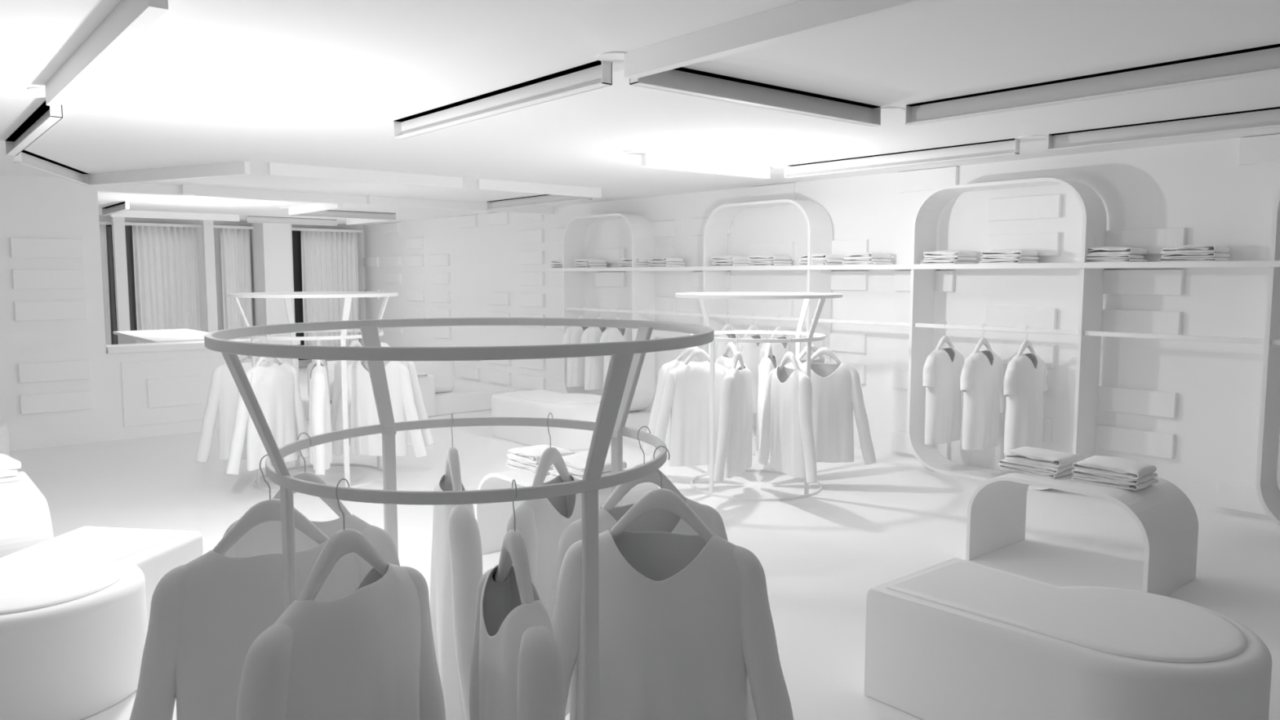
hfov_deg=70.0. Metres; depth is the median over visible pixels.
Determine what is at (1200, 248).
shirt
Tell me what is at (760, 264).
shirt
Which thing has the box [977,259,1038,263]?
shirt
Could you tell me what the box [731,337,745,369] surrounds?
hanger
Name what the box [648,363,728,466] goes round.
sweater
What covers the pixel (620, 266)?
shirt
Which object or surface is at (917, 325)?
rail
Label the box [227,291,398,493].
rack
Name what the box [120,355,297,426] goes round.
wall panel
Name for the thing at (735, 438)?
sweater
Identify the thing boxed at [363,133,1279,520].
wall
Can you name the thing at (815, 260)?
shirt
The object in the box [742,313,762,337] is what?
hanger
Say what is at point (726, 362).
sweater
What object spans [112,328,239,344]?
window sill
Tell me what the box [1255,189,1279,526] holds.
frame
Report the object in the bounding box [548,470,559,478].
shirt
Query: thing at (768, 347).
hanger
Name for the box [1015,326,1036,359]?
hanger
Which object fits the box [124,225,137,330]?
window
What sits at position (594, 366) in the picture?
t-shirt
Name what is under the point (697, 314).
rail
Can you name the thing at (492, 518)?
display table
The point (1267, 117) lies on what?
ceiling light
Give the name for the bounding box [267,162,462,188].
ceiling beam
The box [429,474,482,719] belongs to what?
sweater
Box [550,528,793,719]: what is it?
sweater
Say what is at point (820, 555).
floor
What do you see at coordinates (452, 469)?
hanger
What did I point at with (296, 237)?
window
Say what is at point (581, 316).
hanger
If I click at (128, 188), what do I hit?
ceiling beam
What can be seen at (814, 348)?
hanger
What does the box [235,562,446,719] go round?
sweater
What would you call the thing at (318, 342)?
hanger
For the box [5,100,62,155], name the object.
ceiling light
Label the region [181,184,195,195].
block
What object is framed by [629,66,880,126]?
ceiling light
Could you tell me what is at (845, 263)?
shirt
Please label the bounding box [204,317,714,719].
rack
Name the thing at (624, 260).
shirt
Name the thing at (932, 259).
shirt
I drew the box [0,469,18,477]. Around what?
shirt
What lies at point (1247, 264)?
shelf
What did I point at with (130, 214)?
ceiling beam
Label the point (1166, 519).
display table
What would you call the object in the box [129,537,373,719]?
sweater
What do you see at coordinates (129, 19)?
ceiling beam
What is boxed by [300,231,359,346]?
curtain
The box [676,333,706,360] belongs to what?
hanger
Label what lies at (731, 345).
hanger
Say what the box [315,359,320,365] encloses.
hanger
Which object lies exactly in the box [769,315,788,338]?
hanger
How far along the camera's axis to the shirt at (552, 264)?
11.16 m
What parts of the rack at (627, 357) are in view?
post, post, post, post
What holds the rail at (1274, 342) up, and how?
attached to the frame at (1268, 491)
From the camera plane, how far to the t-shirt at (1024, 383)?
6.57 m
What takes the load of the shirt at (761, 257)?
on the shirt at (766, 260)
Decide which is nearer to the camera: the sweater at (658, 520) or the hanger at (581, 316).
the sweater at (658, 520)
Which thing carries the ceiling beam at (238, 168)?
attached to the ceiling
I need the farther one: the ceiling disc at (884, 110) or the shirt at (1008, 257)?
the shirt at (1008, 257)
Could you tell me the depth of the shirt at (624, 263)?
10.04 m
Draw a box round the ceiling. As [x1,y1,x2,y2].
[0,0,1279,226]
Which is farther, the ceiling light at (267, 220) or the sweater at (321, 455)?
the ceiling light at (267, 220)
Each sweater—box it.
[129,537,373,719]
[195,360,299,462]
[222,514,399,565]
[226,362,310,475]
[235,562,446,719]
[240,356,290,365]
[309,363,332,475]
[311,359,331,417]
[330,360,354,445]
[332,360,426,457]
[342,360,434,453]
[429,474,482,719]
[469,564,565,719]
[506,473,582,717]
[547,497,757,719]
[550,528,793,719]
[642,359,722,455]
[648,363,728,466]
[713,365,753,482]
[715,354,755,455]
[755,355,778,455]
[758,365,817,483]
[768,357,835,453]
[768,361,876,464]
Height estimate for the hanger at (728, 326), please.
0.277 m
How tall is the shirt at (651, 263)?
0.034 m
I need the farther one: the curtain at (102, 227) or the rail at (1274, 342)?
the curtain at (102, 227)
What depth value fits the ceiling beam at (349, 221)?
13.67 m
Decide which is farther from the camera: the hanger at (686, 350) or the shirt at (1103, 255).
the hanger at (686, 350)
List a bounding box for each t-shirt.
[562,326,589,386]
[580,326,608,390]
[599,327,631,387]
[707,333,742,362]
[732,334,766,413]
[757,336,795,368]
[922,347,964,444]
[960,350,1004,450]
[1003,352,1048,456]
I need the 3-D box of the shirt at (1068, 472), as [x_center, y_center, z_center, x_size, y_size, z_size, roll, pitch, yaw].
[2.157,0.580,4.933,0.270,0.035,0.334,-4,7,-37]
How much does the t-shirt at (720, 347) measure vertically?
0.742 m
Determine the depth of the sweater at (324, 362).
7.34 m
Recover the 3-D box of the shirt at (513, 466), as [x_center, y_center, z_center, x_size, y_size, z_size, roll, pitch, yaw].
[-0.538,0.575,4.995,0.272,0.033,0.334,-5,7,-41]
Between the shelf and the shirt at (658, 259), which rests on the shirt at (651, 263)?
the shirt at (658, 259)
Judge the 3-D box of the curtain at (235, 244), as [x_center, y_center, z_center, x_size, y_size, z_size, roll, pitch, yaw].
[-6.461,-1.024,14.676,0.456,2.150,0.103,-4,7,-40]
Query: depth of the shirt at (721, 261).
8.92 m
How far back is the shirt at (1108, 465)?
4.58 m
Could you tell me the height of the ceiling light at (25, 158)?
0.095 m
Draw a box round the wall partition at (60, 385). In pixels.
[0,174,299,451]
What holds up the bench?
on the floor
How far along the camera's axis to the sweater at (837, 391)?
6.57 m
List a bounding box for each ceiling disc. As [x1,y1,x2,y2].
[27,86,45,94]
[374,120,393,126]
[596,51,626,62]
[771,165,790,168]
[880,106,904,114]
[1017,134,1047,139]
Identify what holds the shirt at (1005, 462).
on the shirt at (1068, 472)
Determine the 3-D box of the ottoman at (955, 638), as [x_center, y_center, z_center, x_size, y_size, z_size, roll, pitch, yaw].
[1.499,1.048,3.177,0.780,0.420,1.150,-4,7,-40]
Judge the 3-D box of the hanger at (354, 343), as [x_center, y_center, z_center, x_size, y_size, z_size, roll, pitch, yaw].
[-2.296,-0.130,7.367,0.033,0.277,0.384,2,6,18]
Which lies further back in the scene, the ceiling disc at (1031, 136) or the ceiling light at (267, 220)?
the ceiling light at (267, 220)
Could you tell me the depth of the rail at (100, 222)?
14.39 m
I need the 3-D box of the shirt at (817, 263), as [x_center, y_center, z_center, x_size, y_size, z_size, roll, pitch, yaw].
[1.624,-0.863,8.181,0.270,0.033,0.334,-4,7,-40]
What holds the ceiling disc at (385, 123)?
attached to the ceiling
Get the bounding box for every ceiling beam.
[44,0,168,106]
[87,161,250,185]
[97,182,553,214]
[110,210,239,221]
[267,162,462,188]
[288,203,342,215]
[346,217,389,225]
[475,178,601,197]
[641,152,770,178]
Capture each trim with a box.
[106,338,300,353]
[111,217,130,344]
[201,220,217,332]
[290,224,294,321]
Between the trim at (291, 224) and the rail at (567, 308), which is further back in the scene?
the trim at (291, 224)
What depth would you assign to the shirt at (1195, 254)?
5.80 m
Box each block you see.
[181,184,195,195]
[367,195,378,204]
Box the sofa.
[301,360,515,420]
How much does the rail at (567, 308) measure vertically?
0.033 m
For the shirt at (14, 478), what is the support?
on the bench
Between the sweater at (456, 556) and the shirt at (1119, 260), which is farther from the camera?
the shirt at (1119, 260)
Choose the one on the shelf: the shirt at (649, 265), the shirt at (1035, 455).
the shirt at (649, 265)
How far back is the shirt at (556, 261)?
11.14 m
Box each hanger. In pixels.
[211,454,329,555]
[254,334,283,365]
[272,432,351,517]
[297,478,388,601]
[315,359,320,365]
[316,340,320,346]
[349,330,362,346]
[378,328,390,346]
[444,412,462,490]
[493,479,534,604]
[531,412,573,486]
[577,306,586,318]
[600,426,685,512]
[609,445,714,542]
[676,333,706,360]
[682,348,710,364]
[717,312,735,336]
[723,328,737,356]
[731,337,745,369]
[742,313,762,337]
[764,328,773,360]
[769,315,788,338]
[777,336,799,372]
[796,344,825,362]
[805,333,841,364]
[934,322,954,353]
[972,324,993,356]
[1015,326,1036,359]
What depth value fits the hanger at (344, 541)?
1.84 m
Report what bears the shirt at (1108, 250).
on the shirt at (1103, 255)
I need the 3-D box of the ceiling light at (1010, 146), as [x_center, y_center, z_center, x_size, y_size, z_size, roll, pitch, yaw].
[1.794,-1.436,6.579,0.052,0.095,1.930,-4,7,-40]
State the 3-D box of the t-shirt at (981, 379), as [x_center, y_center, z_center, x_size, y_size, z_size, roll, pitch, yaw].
[2.597,0.299,6.947,0.573,0.742,0.183,-4,7,-40]
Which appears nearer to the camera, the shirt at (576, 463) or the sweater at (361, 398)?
the shirt at (576, 463)
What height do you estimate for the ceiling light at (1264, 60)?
0.095 m
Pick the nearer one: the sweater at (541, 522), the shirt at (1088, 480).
the sweater at (541, 522)
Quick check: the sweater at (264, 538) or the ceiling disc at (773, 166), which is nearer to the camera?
the sweater at (264, 538)
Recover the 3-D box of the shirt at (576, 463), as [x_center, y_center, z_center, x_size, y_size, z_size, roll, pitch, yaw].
[-0.266,0.527,4.736,0.254,0.060,0.321,-5,7,-41]
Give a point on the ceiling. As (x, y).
(258, 82)
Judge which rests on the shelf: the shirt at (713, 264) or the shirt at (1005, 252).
the shirt at (713, 264)
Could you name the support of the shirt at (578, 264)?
on the shirt at (580, 266)
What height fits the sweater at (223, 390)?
0.739 m
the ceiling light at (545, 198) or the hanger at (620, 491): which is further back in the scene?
the ceiling light at (545, 198)
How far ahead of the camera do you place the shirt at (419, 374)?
9.91 m
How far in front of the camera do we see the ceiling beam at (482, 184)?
8.65 m
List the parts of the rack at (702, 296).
post, post, post, post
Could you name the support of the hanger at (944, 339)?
hanging from the rail at (917, 325)
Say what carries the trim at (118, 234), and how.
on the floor
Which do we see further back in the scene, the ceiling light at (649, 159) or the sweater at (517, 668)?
the ceiling light at (649, 159)
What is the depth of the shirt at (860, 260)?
7.70 m
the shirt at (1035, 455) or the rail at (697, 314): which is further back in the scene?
the rail at (697, 314)
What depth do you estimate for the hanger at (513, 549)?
1.82 m
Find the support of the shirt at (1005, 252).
on the shirt at (1008, 257)
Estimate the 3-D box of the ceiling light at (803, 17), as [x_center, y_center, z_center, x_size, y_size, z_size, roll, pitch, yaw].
[1.069,-1.038,2.287,0.052,0.095,3.460,-4,7,-40]
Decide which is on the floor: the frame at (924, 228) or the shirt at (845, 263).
the frame at (924, 228)
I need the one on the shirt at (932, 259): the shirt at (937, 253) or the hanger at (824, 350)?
the shirt at (937, 253)
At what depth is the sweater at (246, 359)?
7.00 m
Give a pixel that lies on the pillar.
(270, 243)
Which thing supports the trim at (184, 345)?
attached to the wall partition at (60, 385)
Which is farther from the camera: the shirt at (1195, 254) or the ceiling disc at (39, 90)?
the shirt at (1195, 254)
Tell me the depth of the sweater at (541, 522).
2.63 m
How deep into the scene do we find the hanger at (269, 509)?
2.11 m
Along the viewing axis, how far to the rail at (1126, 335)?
5.86 m
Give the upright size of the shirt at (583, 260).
0.054 m
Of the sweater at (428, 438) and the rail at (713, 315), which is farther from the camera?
the rail at (713, 315)
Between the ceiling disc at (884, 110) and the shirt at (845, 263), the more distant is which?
the shirt at (845, 263)
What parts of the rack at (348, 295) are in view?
post, post, post, post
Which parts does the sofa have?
backrest, armrest, seat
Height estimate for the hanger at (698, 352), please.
0.277 m
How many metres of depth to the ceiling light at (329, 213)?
12.48 m
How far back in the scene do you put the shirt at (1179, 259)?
5.80 m
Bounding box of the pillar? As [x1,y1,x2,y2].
[248,222,293,336]
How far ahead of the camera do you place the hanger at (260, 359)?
6.42 m
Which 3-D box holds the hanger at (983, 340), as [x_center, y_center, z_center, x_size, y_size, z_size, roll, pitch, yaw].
[2.596,-0.136,6.910,0.384,0.277,0.033,-4,7,-40]
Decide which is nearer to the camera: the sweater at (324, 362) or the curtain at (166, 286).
the sweater at (324, 362)
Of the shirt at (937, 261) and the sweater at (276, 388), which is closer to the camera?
the sweater at (276, 388)
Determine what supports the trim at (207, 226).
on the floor
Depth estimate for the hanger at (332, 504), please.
2.40 m
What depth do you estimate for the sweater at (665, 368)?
6.84 m
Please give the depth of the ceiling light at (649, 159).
6.86 m
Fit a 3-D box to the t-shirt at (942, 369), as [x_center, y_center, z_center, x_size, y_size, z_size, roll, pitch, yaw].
[2.393,0.276,7.193,0.572,0.742,0.190,-4,7,-40]
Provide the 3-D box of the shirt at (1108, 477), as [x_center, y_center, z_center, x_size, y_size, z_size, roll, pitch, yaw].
[2.421,0.575,4.663,0.262,0.039,0.328,-5,7,-43]
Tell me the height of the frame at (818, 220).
2.235 m
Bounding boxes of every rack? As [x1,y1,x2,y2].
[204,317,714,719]
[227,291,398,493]
[675,292,842,501]
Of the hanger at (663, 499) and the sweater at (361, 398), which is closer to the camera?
the hanger at (663, 499)
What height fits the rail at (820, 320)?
0.033 m
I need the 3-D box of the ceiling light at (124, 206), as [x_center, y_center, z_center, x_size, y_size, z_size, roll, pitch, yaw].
[-6.521,-1.879,11.354,0.052,0.095,1.430,-4,7,-40]
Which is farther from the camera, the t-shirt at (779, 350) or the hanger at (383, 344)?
the t-shirt at (779, 350)
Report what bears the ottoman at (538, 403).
on the floor
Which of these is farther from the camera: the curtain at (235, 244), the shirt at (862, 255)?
the curtain at (235, 244)
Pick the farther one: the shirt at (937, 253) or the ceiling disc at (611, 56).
the shirt at (937, 253)
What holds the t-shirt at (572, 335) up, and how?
hanging from the hanger at (581, 316)
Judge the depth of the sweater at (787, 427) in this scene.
6.17 m
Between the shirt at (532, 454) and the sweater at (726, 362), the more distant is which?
the sweater at (726, 362)
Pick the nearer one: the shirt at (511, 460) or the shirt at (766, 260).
the shirt at (511, 460)
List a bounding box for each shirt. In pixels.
[0,453,21,471]
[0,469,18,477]
[0,475,20,483]
[416,372,427,377]
[505,462,553,475]
[506,444,574,463]
[506,455,554,470]
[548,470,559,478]
[550,263,562,266]
[551,259,562,263]
[551,466,625,479]
[552,452,626,474]
[573,262,607,266]
[573,265,607,267]
[574,258,606,263]
[617,262,649,265]
[618,265,647,267]
[621,257,648,262]
[646,264,685,266]
[647,257,684,262]
[648,262,685,264]
[710,255,749,261]
[711,260,748,263]
[711,263,748,266]
[746,262,791,266]
[747,254,790,260]
[747,259,791,263]
[797,262,843,265]
[799,258,844,262]
[800,253,844,259]
[842,252,890,258]
[842,257,891,262]
[842,262,893,265]
[920,260,974,264]
[922,257,977,261]
[923,250,976,257]
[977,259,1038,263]
[980,255,1039,260]
[981,248,1038,256]
[998,458,1074,474]
[998,463,1074,478]
[1004,446,1082,467]
[1069,475,1158,490]
[1071,468,1157,484]
[1072,455,1156,479]
[1080,253,1144,258]
[1085,257,1147,262]
[1087,246,1147,254]
[1159,257,1229,262]
[1160,244,1229,253]
[1160,252,1230,257]
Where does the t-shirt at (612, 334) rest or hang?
hanging from the hanger
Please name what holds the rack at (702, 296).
on the floor
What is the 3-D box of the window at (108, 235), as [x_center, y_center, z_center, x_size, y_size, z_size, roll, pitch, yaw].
[-8.010,-0.942,13.681,0.240,2.230,0.060,-4,7,-40]
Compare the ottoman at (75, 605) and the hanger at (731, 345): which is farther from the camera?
the hanger at (731, 345)
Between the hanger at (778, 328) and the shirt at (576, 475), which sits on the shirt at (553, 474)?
the shirt at (576, 475)
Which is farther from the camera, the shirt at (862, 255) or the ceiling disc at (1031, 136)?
the shirt at (862, 255)
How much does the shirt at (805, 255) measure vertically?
0.052 m
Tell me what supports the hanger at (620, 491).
hanging from the rack at (627, 357)
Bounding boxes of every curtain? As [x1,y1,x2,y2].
[99,224,111,344]
[132,225,200,342]
[220,228,253,338]
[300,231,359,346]
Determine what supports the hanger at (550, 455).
hanging from the rack at (627, 357)
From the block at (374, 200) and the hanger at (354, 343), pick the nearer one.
the hanger at (354, 343)
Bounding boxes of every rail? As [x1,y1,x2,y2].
[99,221,361,232]
[566,306,631,313]
[635,310,702,316]
[708,313,806,321]
[811,318,909,326]
[914,323,1077,335]
[1084,330,1264,344]
[1271,339,1279,345]
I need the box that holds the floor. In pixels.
[9,366,1279,719]
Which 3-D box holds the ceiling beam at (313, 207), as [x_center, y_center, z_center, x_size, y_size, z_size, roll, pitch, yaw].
[-3.989,-1.861,11.170,0.052,0.095,1.630,-4,7,-40]
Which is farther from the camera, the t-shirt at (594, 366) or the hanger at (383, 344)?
the t-shirt at (594, 366)
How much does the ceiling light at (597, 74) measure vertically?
0.095 m
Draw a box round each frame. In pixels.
[562,213,655,411]
[702,199,832,438]
[906,177,1106,489]
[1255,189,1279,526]
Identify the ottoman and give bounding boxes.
[0,526,203,719]
[491,389,611,449]
[864,557,1271,719]
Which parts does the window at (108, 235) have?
pane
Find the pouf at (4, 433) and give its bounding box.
[0,423,9,456]
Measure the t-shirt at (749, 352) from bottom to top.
0.742 m
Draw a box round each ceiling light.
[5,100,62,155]
[13,150,88,185]
[102,201,130,215]
[246,215,337,226]
[290,209,395,220]
[393,60,612,138]
[486,194,591,209]
[623,0,941,79]
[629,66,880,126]
[784,137,1019,178]
[905,43,1279,124]
[1047,106,1279,151]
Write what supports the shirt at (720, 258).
on the shirt at (721, 261)
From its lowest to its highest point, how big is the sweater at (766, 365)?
0.740 m
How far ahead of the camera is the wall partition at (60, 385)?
8.23 m
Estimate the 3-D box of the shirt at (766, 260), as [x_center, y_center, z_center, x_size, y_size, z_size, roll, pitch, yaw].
[1.229,-0.934,8.652,0.262,0.037,0.328,-5,7,-43]
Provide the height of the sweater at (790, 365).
0.740 m
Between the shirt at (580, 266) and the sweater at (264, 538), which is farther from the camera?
the shirt at (580, 266)
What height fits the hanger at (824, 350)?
0.277 m
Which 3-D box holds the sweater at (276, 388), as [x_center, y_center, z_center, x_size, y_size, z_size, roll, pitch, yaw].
[-2.629,0.395,6.512,0.152,0.740,0.774,3,6,26]
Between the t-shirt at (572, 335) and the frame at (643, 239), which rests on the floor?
the frame at (643, 239)
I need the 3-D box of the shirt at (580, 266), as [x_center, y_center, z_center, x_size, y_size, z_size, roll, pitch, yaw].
[-0.598,-1.103,10.796,0.271,0.029,0.334,-5,7,-42]
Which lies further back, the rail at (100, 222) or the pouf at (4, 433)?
the rail at (100, 222)
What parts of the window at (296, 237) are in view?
pane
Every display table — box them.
[475,468,658,554]
[965,471,1198,595]
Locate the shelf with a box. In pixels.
[548,260,1279,271]
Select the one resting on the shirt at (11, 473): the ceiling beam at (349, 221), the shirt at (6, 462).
the shirt at (6, 462)
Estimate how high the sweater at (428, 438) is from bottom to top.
0.740 m
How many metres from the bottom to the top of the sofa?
0.642 m
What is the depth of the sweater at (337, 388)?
7.13 m
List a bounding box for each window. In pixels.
[98,216,365,366]
[106,224,117,344]
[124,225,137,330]
[292,230,307,359]
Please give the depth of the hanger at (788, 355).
6.22 m

